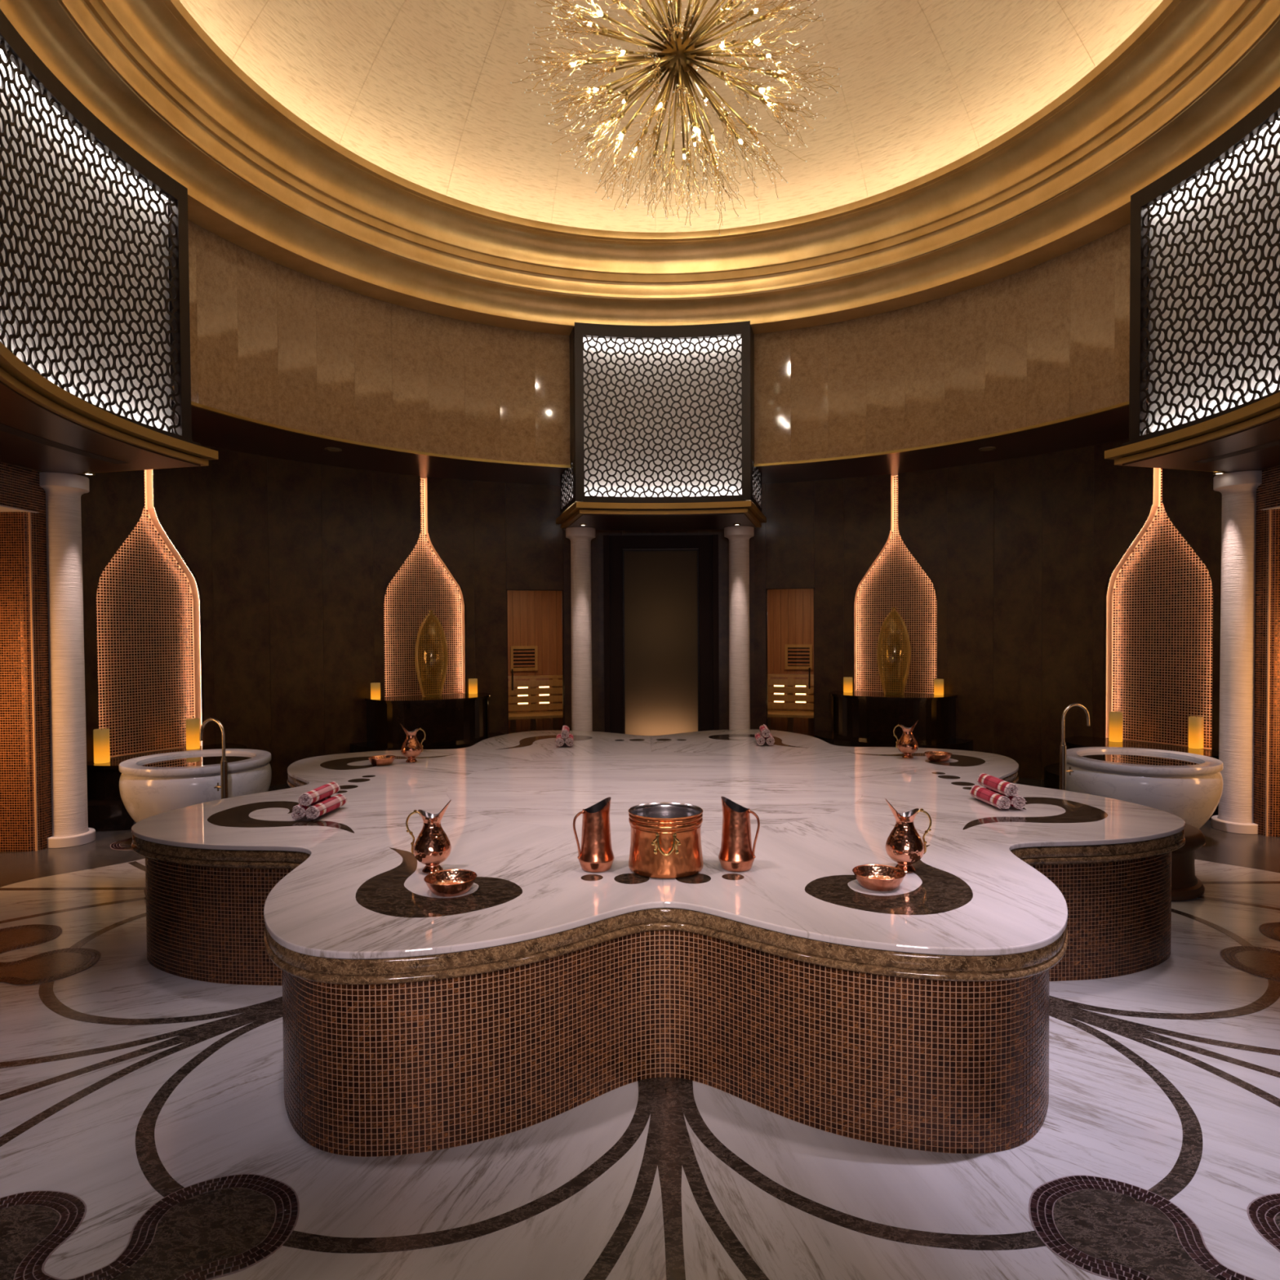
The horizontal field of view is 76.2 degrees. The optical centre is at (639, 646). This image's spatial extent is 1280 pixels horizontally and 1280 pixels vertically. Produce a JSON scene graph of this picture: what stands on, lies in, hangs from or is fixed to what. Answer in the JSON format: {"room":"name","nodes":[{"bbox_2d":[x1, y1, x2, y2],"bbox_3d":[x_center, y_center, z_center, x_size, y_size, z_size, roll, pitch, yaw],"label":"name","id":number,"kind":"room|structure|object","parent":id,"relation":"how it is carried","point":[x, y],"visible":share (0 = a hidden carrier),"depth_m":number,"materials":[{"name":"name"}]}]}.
{"room":"spa","nodes":[
{"label":"spa","id":0,"kind":"room"},
{"bbox_2d":[0,505,38,513],"bbox_3d":[-6.129,-1.106,5.647,2.000,0.010,2.610,0,1,1],"label":"ceiling","id":1,"kind":"structure","parent":0,"point":[2,508],"depth_m":6.72,"materials":[{"name":"beige paint"}]},
{"bbox_2d":[0,511,52,851],"bbox_3d":[-6.041,0.297,7.048,1.904,2.870,0.344,0,1,1],"label":"wall","id":2,"kind":"structure","parent":0,"point":[25,788],"depth_m":6.88,"materials":[{"name":"orange tile"}]},
{"bbox_2d":[4,439,1226,786],"bbox_3d":[0.268,-0.253,6.241,12.200,3.930,11.457,0,1,1],"label":"wall","id":3,"kind":"structure","parent":0,"point":[293,563],"depth_m":10.19,"materials":[{"name":"stone"}]},
{"bbox_2d":[0,462,45,513],"bbox_3d":[-5.276,-1.290,5.746,0.304,0.343,2.850,0,1,1],"label":"beam","id":4,"kind":"structure","parent":3,"relation":"attached to","point":[20,487],"depth_m":6.73,"materials":[{"name":"brown wood"}]},
{"bbox_2d":[96,469,203,758],"bbox_3d":[-5.223,-0.564,8.640,0.135,3.356,1.134,0,1,27],"label":"mosaic niche","id":5,"kind":"object","parent":3,"relation":"attached to","point":[148,615],"visible":0.87,"depth_m":8.70,"materials":[{"name":"brown tile"}]},
{"bbox_2d":[382,475,466,697],"bbox_3d":[-2.944,-0.824,11.087,1.134,2.950,0.135,-1,1,-31],"label":"mosaic niche","id":6,"kind":"object","parent":3,"relation":"attached to","point":[424,582],"visible":0.97,"depth_m":11.15,"materials":[{"name":"brown tile"}]},
{"bbox_2d":[506,589,564,733],"bbox_3d":[-1.494,0.393,11.693,0.820,2.435,0.102,-1,1,-17],"label":"door","id":7,"kind":"structure","parent":3,"relation":"in","point":[562,623],"depth_m":11.78,"materials":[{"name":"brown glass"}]},
{"bbox_2d":[171,400,1148,485],"bbox_3d":[0.255,-2.209,5.789,13.200,0.001,13.200,0,1,1],"label":"soffit","id":8,"kind":"structure","parent":3,"relation":"attached to","point":[209,428],"depth_m":9.68,"materials":[{"name":"brown"}]},
{"bbox_2d":[324,447,342,452],"bbox_3d":[-3.504,-2.250,9.323,0.180,0.020,0.180,0,1,1],"label":"ceiling detector","id":9,"kind":"object","parent":8,"relation":"attached to","point":[330,449],"visible":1,"depth_m":9.29,"materials":[{"name":"brown"}]},
{"bbox_2d":[978,446,995,451],"bbox_3d":[4.036,-2.296,9.483,0.180,0.020,0.180,0,1,1],"label":"ceiling detector","id":10,"kind":"object","parent":8,"relation":"attached to","point":[988,448],"visible":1,"depth_m":9.45,"materials":[{"name":"brown"}]},
{"bbox_2d":[603,534,719,733],"bbox_3d":[0.309,-0.008,11.865,1.653,3.210,0.220,0,1,0],"label":"door surround","id":11,"kind":"object","parent":3,"relation":"attached to","point":[707,544],"visible":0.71,"depth_m":11.80,"materials":[{"name":"black"}]},
{"bbox_2d":[622,549,699,735],"bbox_3d":[0.310,0.085,11.977,1.113,3.020,0.080,0,1,0],"label":"door","id":12,"kind":"structure","parent":11,"relation":"attached to","point":[661,646],"depth_m":11.96,"materials":[{"name":"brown glass"}]},
{"bbox_2d":[765,587,814,737],"bbox_3d":[2.147,0.373,11.657,0.687,2.435,0.102,0,1,18],"label":"door","id":13,"kind":"structure","parent":3,"relation":"in","point":[809,668],"depth_m":11.67,"materials":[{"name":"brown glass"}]},
{"bbox_2d":[853,473,937,693],"bbox_3d":[3.474,-0.861,11.084,1.134,2.950,0.135,0,1,31],"label":"mosaic niche","id":14,"kind":"object","parent":3,"relation":"attached to","point":[895,583],"visible":0.96,"depth_m":11.15,"materials":[{"name":"brown tile"}]},
{"bbox_2d":[1104,467,1213,750],"bbox_3d":[5.641,-0.630,8.843,0.135,3.356,1.134,-1,1,-29],"label":"mosaic niche","id":15,"kind":"object","parent":3,"relation":"attached to","point":[1158,640],"visible":0.83,"depth_m":8.91,"materials":[{"name":"brown tile"}]},
{"bbox_2d":[1256,465,1279,510],"bbox_3d":[5.583,-1.352,5.758,0.304,0.343,3.320,0,1,1],"label":"beam","id":16,"kind":"structure","parent":3,"relation":"attached to","point":[1268,493],"depth_m":7.08,"materials":[{"name":"brown wood"}]},
{"bbox_2d":[0,777,1279,1279],"bbox_3d":[0.277,1.733,5.870,16.400,0.034,16.400,0,1,1],"label":"floor","id":17,"kind":"structure","parent":0,"point":[147,1132],"depth_m":2.85,"materials":[{"name":"white stone"}]},
{"bbox_2d":[39,471,95,848],"bbox_3d":[-5.041,0.117,7.156,0.400,3.213,0.400,0,1,1],"label":"stone column","id":18,"kind":"structure","parent":17,"relation":"on","point":[64,491],"depth_m":7.05,"materials":[{"name":"grey stone"}]},
{"bbox_2d":[86,742,246,831],"bbox_3d":[-4.711,1.406,8.423,0.980,0.580,2.040,0,1,27],"label":"plinth","id":19,"kind":"object","parent":17,"relation":"on","point":[107,811],"visible":0.2,"depth_m":7.79,"materials":[{"name":"stone"}]},
{"bbox_2d":[93,728,110,763],"bbox_3d":[-5.252,0.963,7.961,0.132,0.329,0.132,0,1,1],"label":"pillar candle","id":20,"kind":"object","parent":19,"relation":"on","point":[100,736],"visible":1,"depth_m":7.91,"materials":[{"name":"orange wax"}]},
{"bbox_2d":[186,718,199,749],"bbox_3d":[-4.866,0.942,8.880,0.132,0.329,0.132,0,1,1],"label":"pillar candle","id":21,"kind":"object","parent":19,"relation":"on","point":[193,725],"visible":1,"depth_m":8.83,"materials":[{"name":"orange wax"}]},
{"bbox_2d":[119,748,271,822],"bbox_3d":[-4.014,1.361,7.420,1.216,0.703,1.216,0,1,1],"label":"stone basin","id":22,"kind":"object","parent":17,"relation":"on","point":[150,785],"visible":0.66,"depth_m":6.95,"materials":[{"name":"white stone"}]},
{"bbox_2d":[199,717,228,799],"bbox_3d":[-3.581,1.158,6.865,0.312,1.124,0.090,0,1,21],"label":"tap","id":23,"kind":"object","parent":17,"relation":"on","point":[224,762],"visible":0.71,"depth_m":6.81,"materials":[{"name":"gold metal"}]},
{"bbox_2d":[350,692,504,752],"bbox_3d":[-2.640,1.149,10.646,2.040,0.980,0.980,-1,1,-31],"label":"plinth","id":24,"kind":"object","parent":17,"relation":"on","point":[447,721],"visible":0.58,"depth_m":10.35,"materials":[{"name":"stone"}]},
{"bbox_2d":[370,682,380,699],"bbox_3d":[-3.390,0.561,10.457,0.120,0.209,0.120,0,1,1],"label":"pillar candle","id":25,"kind":"object","parent":24,"relation":"on","point":[375,686],"visible":1,"depth_m":10.41,"materials":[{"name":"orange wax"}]},
{"bbox_2d":[414,610,448,697],"bbox_3d":[-2.767,0.087,10.823,0.426,1.141,0.426,0,1,1],"label":"vase","id":26,"kind":"object","parent":24,"relation":"on","point":[428,611],"visible":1,"depth_m":10.81,"materials":[{"name":"gold glass"}]},
{"bbox_2d":[468,678,477,693],"bbox_3d":[-2.303,0.539,11.252,0.120,0.209,0.120,0,1,1],"label":"pillar candle","id":27,"kind":"object","parent":24,"relation":"on","point":[473,682],"visible":1,"depth_m":11.20,"materials":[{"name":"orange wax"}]},
{"bbox_2d":[506,590,562,733],"bbox_3d":[-1.722,0.338,12.449,1.700,2.542,1.480,-1,1,-17],"label":"cabin","id":28,"kind":"object","parent":17,"relation":"on","point":[535,625],"visible":0.34,"depth_m":13.13,"materials":[{"name":"brown wood"}]},
{"bbox_2d":[510,645,537,671],"bbox_3d":[-1.865,0.183,13.124,0.432,0.400,0.030,-1,1,-17],"label":"vent grille","id":29,"kind":"object","parent":28,"relation":"attached to","point":[522,658],"depth_m":13.12,"materials":[{"name":"brown wood"}]},
{"bbox_2d":[565,527,595,731],"bbox_3d":[-0.791,0.014,11.028,0.400,3.213,0.400,0,1,1],"label":"stone column","id":30,"kind":"structure","parent":17,"relation":"on","point":[580,538],"depth_m":10.91,"materials":[{"name":"grey stone"}]},
{"bbox_2d":[131,728,1185,1156],"bbox_3d":[0.104,1.346,5.869,6.154,0.750,6.285,0,1,1],"label":"stone platform","id":31,"kind":"object","parent":17,"relation":"on","point":[914,1015],"visible":0.88,"depth_m":3.28,"materials":[{"name":"stone"}]},
{"bbox_2d":[290,795,332,819],"bbox_3d":[-1.959,0.953,4.891,0.076,0.080,0.398,0,1,5],"label":"rolled towel","id":32,"kind":"object","parent":31,"relation":"on","point":[299,812],"visible":0.44,"depth_m":4.71,"materials":[{"name":"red fabric"}]},
{"bbox_2d":[297,781,340,806],"bbox_3d":[-1.918,0.877,4.886,0.081,0.074,0.398,0,1,4],"label":"rolled towel","id":33,"kind":"object","parent":32,"relation":"on","point":[324,791],"visible":1,"depth_m":4.82,"materials":[{"name":"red fabric"}]},
{"bbox_2d":[305,793,346,819],"bbox_3d":[-1.875,0.952,4.885,0.081,0.074,0.398,0,1,5],"label":"rolled towel","id":34,"kind":"object","parent":31,"relation":"on","point":[314,811],"visible":1,"depth_m":4.82,"materials":[{"name":"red fabric"}]},
{"bbox_2d":[368,755,395,765],"bbox_3d":[-2.120,0.935,6.704,0.218,0.062,0.218,0,1,1],"label":"copper bowl","id":35,"kind":"object","parent":31,"relation":"on","point":[378,760],"visible":1,"depth_m":6.65,"materials":[{"name":"orange metal"}]},
{"bbox_2d":[400,724,425,762],"bbox_3d":[-1.914,0.799,6.829,0.168,0.326,0.168,0,1,26],"label":"ewer","id":36,"kind":"object","parent":31,"relation":"on","point":[411,748],"visible":1,"depth_m":6.79,"materials":[{"name":"orange metal"}]},
{"bbox_2d":[405,800,451,874],"bbox_3d":[-0.946,0.857,3.712,0.171,0.326,0.168,1,1,38],"label":"ewer","id":37,"kind":"object","parent":31,"relation":"on","point":[432,846],"visible":0.98,"depth_m":3.67,"materials":[{"name":"orange metal"}]},
{"bbox_2d":[423,869,476,897],"bbox_3d":[-0.794,0.994,3.423,0.218,0.062,0.218,0,1,1],"label":"copper bowl","id":38,"kind":"object","parent":31,"relation":"on","point":[447,882],"visible":1,"depth_m":3.45,"materials":[{"name":"orange metal"}]},
{"bbox_2d":[555,733,564,746],"bbox_3d":[-0.764,0.887,7.800,0.082,0.076,0.398,0,1,-5],"label":"rolled towel","id":39,"kind":"object","parent":31,"relation":"on","point":[560,741],"visible":0.9,"depth_m":7.63,"materials":[{"name":"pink fabric"}]},
{"bbox_2d":[564,733,573,746],"bbox_3d":[-0.675,0.887,7.807,0.082,0.076,0.398,0,1,-5],"label":"rolled towel","id":40,"kind":"object","parent":31,"relation":"on","point":[570,740],"visible":0.92,"depth_m":7.64,"materials":[{"name":"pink fabric"}]},
{"bbox_2d":[560,725,569,738],"bbox_3d":[-0.713,0.811,7.802,0.076,0.080,0.398,0,1,-4],"label":"rolled towel","id":41,"kind":"object","parent":40,"relation":"on","point":[565,731],"visible":1,"depth_m":7.65,"materials":[{"name":"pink fabric"}]},
{"bbox_2d":[573,796,614,872],"bbox_3d":[-0.200,0.854,3.732,0.164,0.324,0.164,0,1,26],"label":"jug","id":42,"kind":"object","parent":31,"relation":"on","point":[595,854],"visible":1,"depth_m":3.68,"materials":[{"name":"orange metal"}]},
{"bbox_2d":[628,802,703,878],"bbox_3d":[0.118,0.879,3.727,0.342,0.270,0.345,1,2,43],"label":"cauldron","id":43,"kind":"object","parent":31,"relation":"on","point":[665,842],"visible":1,"depth_m":3.59,"materials":[{"name":"orange metal"}]},
{"bbox_2d":[718,796,759,871],"bbox_3d":[0.441,0.850,3.729,0.164,0.324,0.164,-1,1,-23],"label":"jug","id":44,"kind":"object","parent":31,"relation":"on","point":[736,854],"visible":1,"depth_m":3.67,"materials":[{"name":"orange metal"}]},
{"bbox_2d":[754,731,764,745],"bbox_3d":[1.147,0.877,7.818,0.077,0.083,0.398,0,1,5],"label":"rolled towel","id":45,"kind":"object","parent":31,"relation":"on","point":[760,740],"visible":1,"depth_m":7.66,"materials":[{"name":"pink fabric"}]},
{"bbox_2d":[759,724,769,737],"bbox_3d":[1.193,0.801,7.812,0.077,0.083,0.398,0,1,5],"label":"rolled towel","id":46,"kind":"object","parent":45,"relation":"on","point":[765,731],"visible":1,"depth_m":7.66,"materials":[{"name":"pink fabric"}]},
{"bbox_2d":[764,733,774,745],"bbox_3d":[1.236,0.876,7.811,0.077,0.083,0.398,0,1,5],"label":"rolled towel","id":47,"kind":"object","parent":31,"relation":"on","point":[770,740],"visible":0.74,"depth_m":7.64,"materials":[{"name":"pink fabric"}]},
{"bbox_2d":[852,864,906,891],"bbox_3d":[1.013,0.983,3.460,0.218,0.062,0.218,0,1,1],"label":"copper bowl","id":48,"kind":"object","parent":31,"relation":"on","point":[878,877],"visible":1,"depth_m":3.48,"materials":[{"name":"orange metal"}]},
{"bbox_2d":[893,720,918,758],"bbox_3d":[2.260,0.774,6.888,0.170,0.326,0.168,-1,1,-23],"label":"ewer","id":49,"kind":"object","parent":31,"relation":"on","point":[907,744],"visible":1,"depth_m":6.85,"materials":[{"name":"orange metal"}]},
{"bbox_2d":[884,799,931,873],"bbox_3d":[1.195,0.846,3.682,0.169,0.326,0.168,-1,1,-37],"label":"ewer","id":50,"kind":"object","parent":31,"relation":"on","point":[904,846],"visible":0.98,"depth_m":3.64,"materials":[{"name":"orange metal"}]},
{"bbox_2d":[924,751,951,761],"bbox_3d":[2.464,0.908,6.744,0.218,0.062,0.218,0,1,1],"label":"copper bowl","id":51,"kind":"object","parent":31,"relation":"on","point":[934,756],"visible":1,"depth_m":6.69,"materials":[{"name":"orange metal"}]},
{"bbox_2d":[969,784,1012,808],"bbox_3d":[2.165,0.926,5.051,0.081,0.074,0.398,0,1,-3],"label":"rolled towel","id":52,"kind":"object","parent":31,"relation":"on","point":[980,793],"visible":1,"depth_m":4.98,"materials":[{"name":"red fabric"}]},
{"bbox_2d":[976,773,1019,795],"bbox_3d":[2.211,0.850,5.052,0.081,0.074,0.398,0,1,-3],"label":"rolled towel","id":53,"kind":"object","parent":52,"relation":"on","point":[993,783],"visible":1,"depth_m":4.99,"materials":[{"name":"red fabric"}]},
{"bbox_2d":[985,786,1026,808],"bbox_3d":[2.255,0.926,5.055,0.082,0.076,0.398,0,1,-3],"label":"rolled towel","id":54,"kind":"object","parent":31,"relation":"on","point":[1017,802],"visible":0.42,"depth_m":4.88,"materials":[{"name":"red fabric"}]},
{"bbox_2d":[724,525,754,729],"bbox_3d":[1.342,0.002,11.015,0.400,3.213,0.400,0,1,1],"label":"stone column","id":55,"kind":"structure","parent":17,"relation":"on","point":[739,536],"depth_m":10.89,"materials":[{"name":"grey stone"}]},
{"bbox_2d":[767,588,813,737],"bbox_3d":[2.390,0.315,12.408,1.700,2.542,1.480,0,1,18],"label":"cabin","id":56,"kind":"object","parent":17,"relation":"on","point":[790,616],"visible":0.28,"depth_m":13.09,"materials":[{"name":"brown wood"}]},
{"bbox_2d":[785,644,812,669],"bbox_3d":[2.544,0.159,13.080,0.432,0.400,0.030,0,1,18],"label":"vent grille","id":57,"kind":"object","parent":56,"relation":"attached to","point":[797,656],"depth_m":13.08,"materials":[{"name":"brown wood"}]},
{"bbox_2d":[814,690,973,751],"bbox_3d":[3.192,1.115,10.644,2.040,0.980,0.980,0,1,31],"label":"plinth","id":58,"kind":"object","parent":17,"relation":"on","point":[858,718],"visible":0.64,"depth_m":10.35,"materials":[{"name":"stone"}]},
{"bbox_2d":[843,676,852,692],"bbox_3d":[2.832,0.512,11.106,0.120,0.209,0.120,0,1,1],"label":"pillar candle","id":59,"kind":"object","parent":58,"relation":"on","point":[847,681],"visible":1,"depth_m":11.05,"materials":[{"name":"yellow wax"}]},
{"bbox_2d":[876,613,911,694],"bbox_3d":[3.333,0.054,10.715,0.426,1.141,0.426,0,1,17],"label":"vase","id":60,"kind":"object","parent":58,"relation":"on","point":[888,614],"visible":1,"depth_m":10.71,"materials":[{"name":"gold glass"}]},
{"bbox_2d":[933,679,943,695],"bbox_3d":[3.873,0.517,10.575,0.120,0.209,0.120,0,1,1],"label":"pillar candle","id":61,"kind":"object","parent":58,"relation":"on","point":[938,683],"visible":1,"depth_m":10.53,"materials":[{"name":"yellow wax"}]},
{"bbox_2d":[1059,702,1089,790],"bbox_3d":[3.705,1.077,6.964,0.312,1.200,0.090,-1,1,-13],"label":"tap","id":62,"kind":"object","parent":17,"relation":"on","point":[1063,748],"visible":0.71,"depth_m":6.92,"materials":[{"name":"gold metal"}]},
{"bbox_2d":[1044,735,1218,819],"bbox_3d":[5.162,1.346,8.608,0.980,0.580,2.040,-1,1,-29],"label":"plinth","id":63,"kind":"object","parent":17,"relation":"on","point":[1051,772],"visible":0.21,"depth_m":8.87,"materials":[{"name":"stone"}]},
{"bbox_2d":[1108,711,1122,742],"bbox_3d":[5.271,0.881,9.038,0.132,0.329,0.132,0,1,1],"label":"pillar candle","id":64,"kind":"object","parent":63,"relation":"on","point":[1115,721],"visible":1,"depth_m":8.98,"materials":[{"name":"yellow wax"}]},
{"bbox_2d":[1188,715,1204,748],"bbox_3d":[5.798,0.889,8.508,0.132,0.329,0.132,0,1,1],"label":"pillar candle","id":65,"kind":"object","parent":63,"relation":"on","point":[1196,724],"visible":1,"depth_m":8.46,"materials":[{"name":"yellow wax"}]},
{"bbox_2d":[1171,823,1205,901],"bbox_3d":[3.576,1.483,5.847,0.784,0.435,0.784,0,1,1],"label":"pedestal","id":66,"kind":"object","parent":17,"relation":"on","point":[1185,886],"depth_m":5.52,"materials":[{"name":"brown stone"}]},
{"bbox_2d":[1066,746,1222,829],"bbox_3d":[4.403,1.317,7.208,1.216,0.703,1.216,-1,2,-39],"label":"stone basin","id":67,"kind":"object","parent":66,"relation":"on","point":[1188,786],"visible":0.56,"depth_m":6.74,"materials":[{"name":"white stone"}]},
{"bbox_2d":[1210,470,1262,834],"bbox_3d":[5.426,0.052,7.391,0.400,3.213,0.400,0,1,1],"label":"stone column","id":68,"kind":"structure","parent":17,"relation":"on","point":[1237,490],"depth_m":7.28,"materials":[{"name":"grey stone"}]},
{"bbox_2d":[171,219,1147,468],"bbox_3d":[0.250,-3.010,5.773,9.050,1.738,9.050,0,1,1],"label":"wall","id":69,"kind":"structure","parent":0,"point":[273,344],"depth_m":8.87,"materials":[{"name":"beige stone"}]},
{"bbox_2d":[0,8,217,474],"bbox_3d":[-4.205,-2.612,5.132,1.831,2.317,4.244,0,1,-8],"label":"balcony","id":70,"kind":"object","parent":69,"relation":"attached to","point":[95,322],"visible":1,"depth_m":5.81,"materials":[{"name":"brown metal"}]},
{"bbox_2d":[0,53,171,432],"bbox_3d":[-3.832,-2.706,5.184,0.307,2.135,3.182,0,1,-8],"label":"lattice screen","id":71,"kind":"object","parent":70,"relation":"attached to","point":[86,218],"depth_m":5.76,"materials":[{"name":"white"}]},
{"bbox_2d":[82,471,95,475],"bbox_3d":[-4.718,-1.483,6.986,0.090,0.012,0.090,0,1,1],"label":"recessed light","id":72,"kind":"object","parent":70,"relation":"attached to","point":[83,473],"visible":1,"depth_m":6.96,"materials":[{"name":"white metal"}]},
{"bbox_2d":[0,0,1279,335],"bbox_3d":[0.243,-4.203,5.748,8.960,0.872,8.960,0,1,1],"label":"crown molding","id":73,"kind":"structure","parent":69,"relation":"attached to","point":[255,175],"depth_m":7.74,"materials":[{"name":"gold metal"}]},
{"bbox_2d":[555,320,766,530],"bbox_3d":[0.276,-2.746,10.371,2.872,2.315,1.700,0,1,1],"label":"balcony","id":74,"kind":"object","parent":69,"relation":"attached to","point":[662,417],"visible":1,"depth_m":9.93,"materials":[{"name":"brown metal"}]},
{"bbox_2d":[582,336,742,497],"bbox_3d":[0.273,-2.828,9.994,2.071,2.135,0.127,0,1,0],"label":"diffuser","id":75,"kind":"object","parent":74,"relation":"attached to","point":[668,414],"depth_m":9.99,"materials":[{"name":"white"}]},
{"bbox_2d":[1104,86,1279,472],"bbox_3d":[4.683,-2.666,5.311,1.961,2.317,4.249,0,1,1],"label":"balcony","id":76,"kind":"object","parent":69,"relation":"attached to","point":[1205,247],"visible":1,"depth_m":6.34,"materials":[{"name":"brown metal"}]},
{"bbox_2d":[1147,120,1279,433],"bbox_3d":[4.358,-2.757,5.381,0.310,2.135,3.196,0,1,6],"label":"diffuser","id":77,"kind":"object","parent":76,"relation":"attached to","point":[1214,218],"depth_m":6.27,"materials":[{"name":"white"}]},
{"bbox_2d":[1213,471,1225,475],"bbox_3d":[5.149,-1.545,7.253,0.090,0.012,0.090,0,1,1],"label":"recessed light","id":78,"kind":"object","parent":76,"relation":"attached to","point":[1215,473],"visible":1,"depth_m":7.24,"materials":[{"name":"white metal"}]},
{"bbox_2d":[179,0,1163,232],"bbox_3d":[0.235,-5.636,5.719,8.298,2.204,8.298,1,2,39],"label":"ceiling","id":79,"kind":"structure","parent":0,"point":[422,91],"depth_m":8.09,"materials":[{"name":"paint"}]},
{"bbox_2d":[510,0,841,235],"bbox_3d":[0.226,-4.912,5.704,2.268,3.594,2.311,0,1,1],"label":"chandelier","id":80,"kind":"object","parent":79,"relation":"hanging from","point":[678,55],"visible":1,"depth_m":5.73,"materials":[{"name":"gold metal"}]},
{"bbox_2d":[1253,508,1279,836],"bbox_3d":[6.422,0.221,7.262,1.904,2.870,0.344,0,1,1],"label":"wall","id":81,"kind":"structure","parent":0,"point":[1266,805],"depth_m":7.14,"materials":[{"name":"orange tile"}]},
{"bbox_2d":[1260,506,1279,510],"bbox_3d":[6.433,-1.178,5.624,2.000,0.010,3.080,0,1,1],"label":"ceiling","id":82,"kind":"structure","parent":0,"point":[1277,507],"depth_m":7.08,"materials":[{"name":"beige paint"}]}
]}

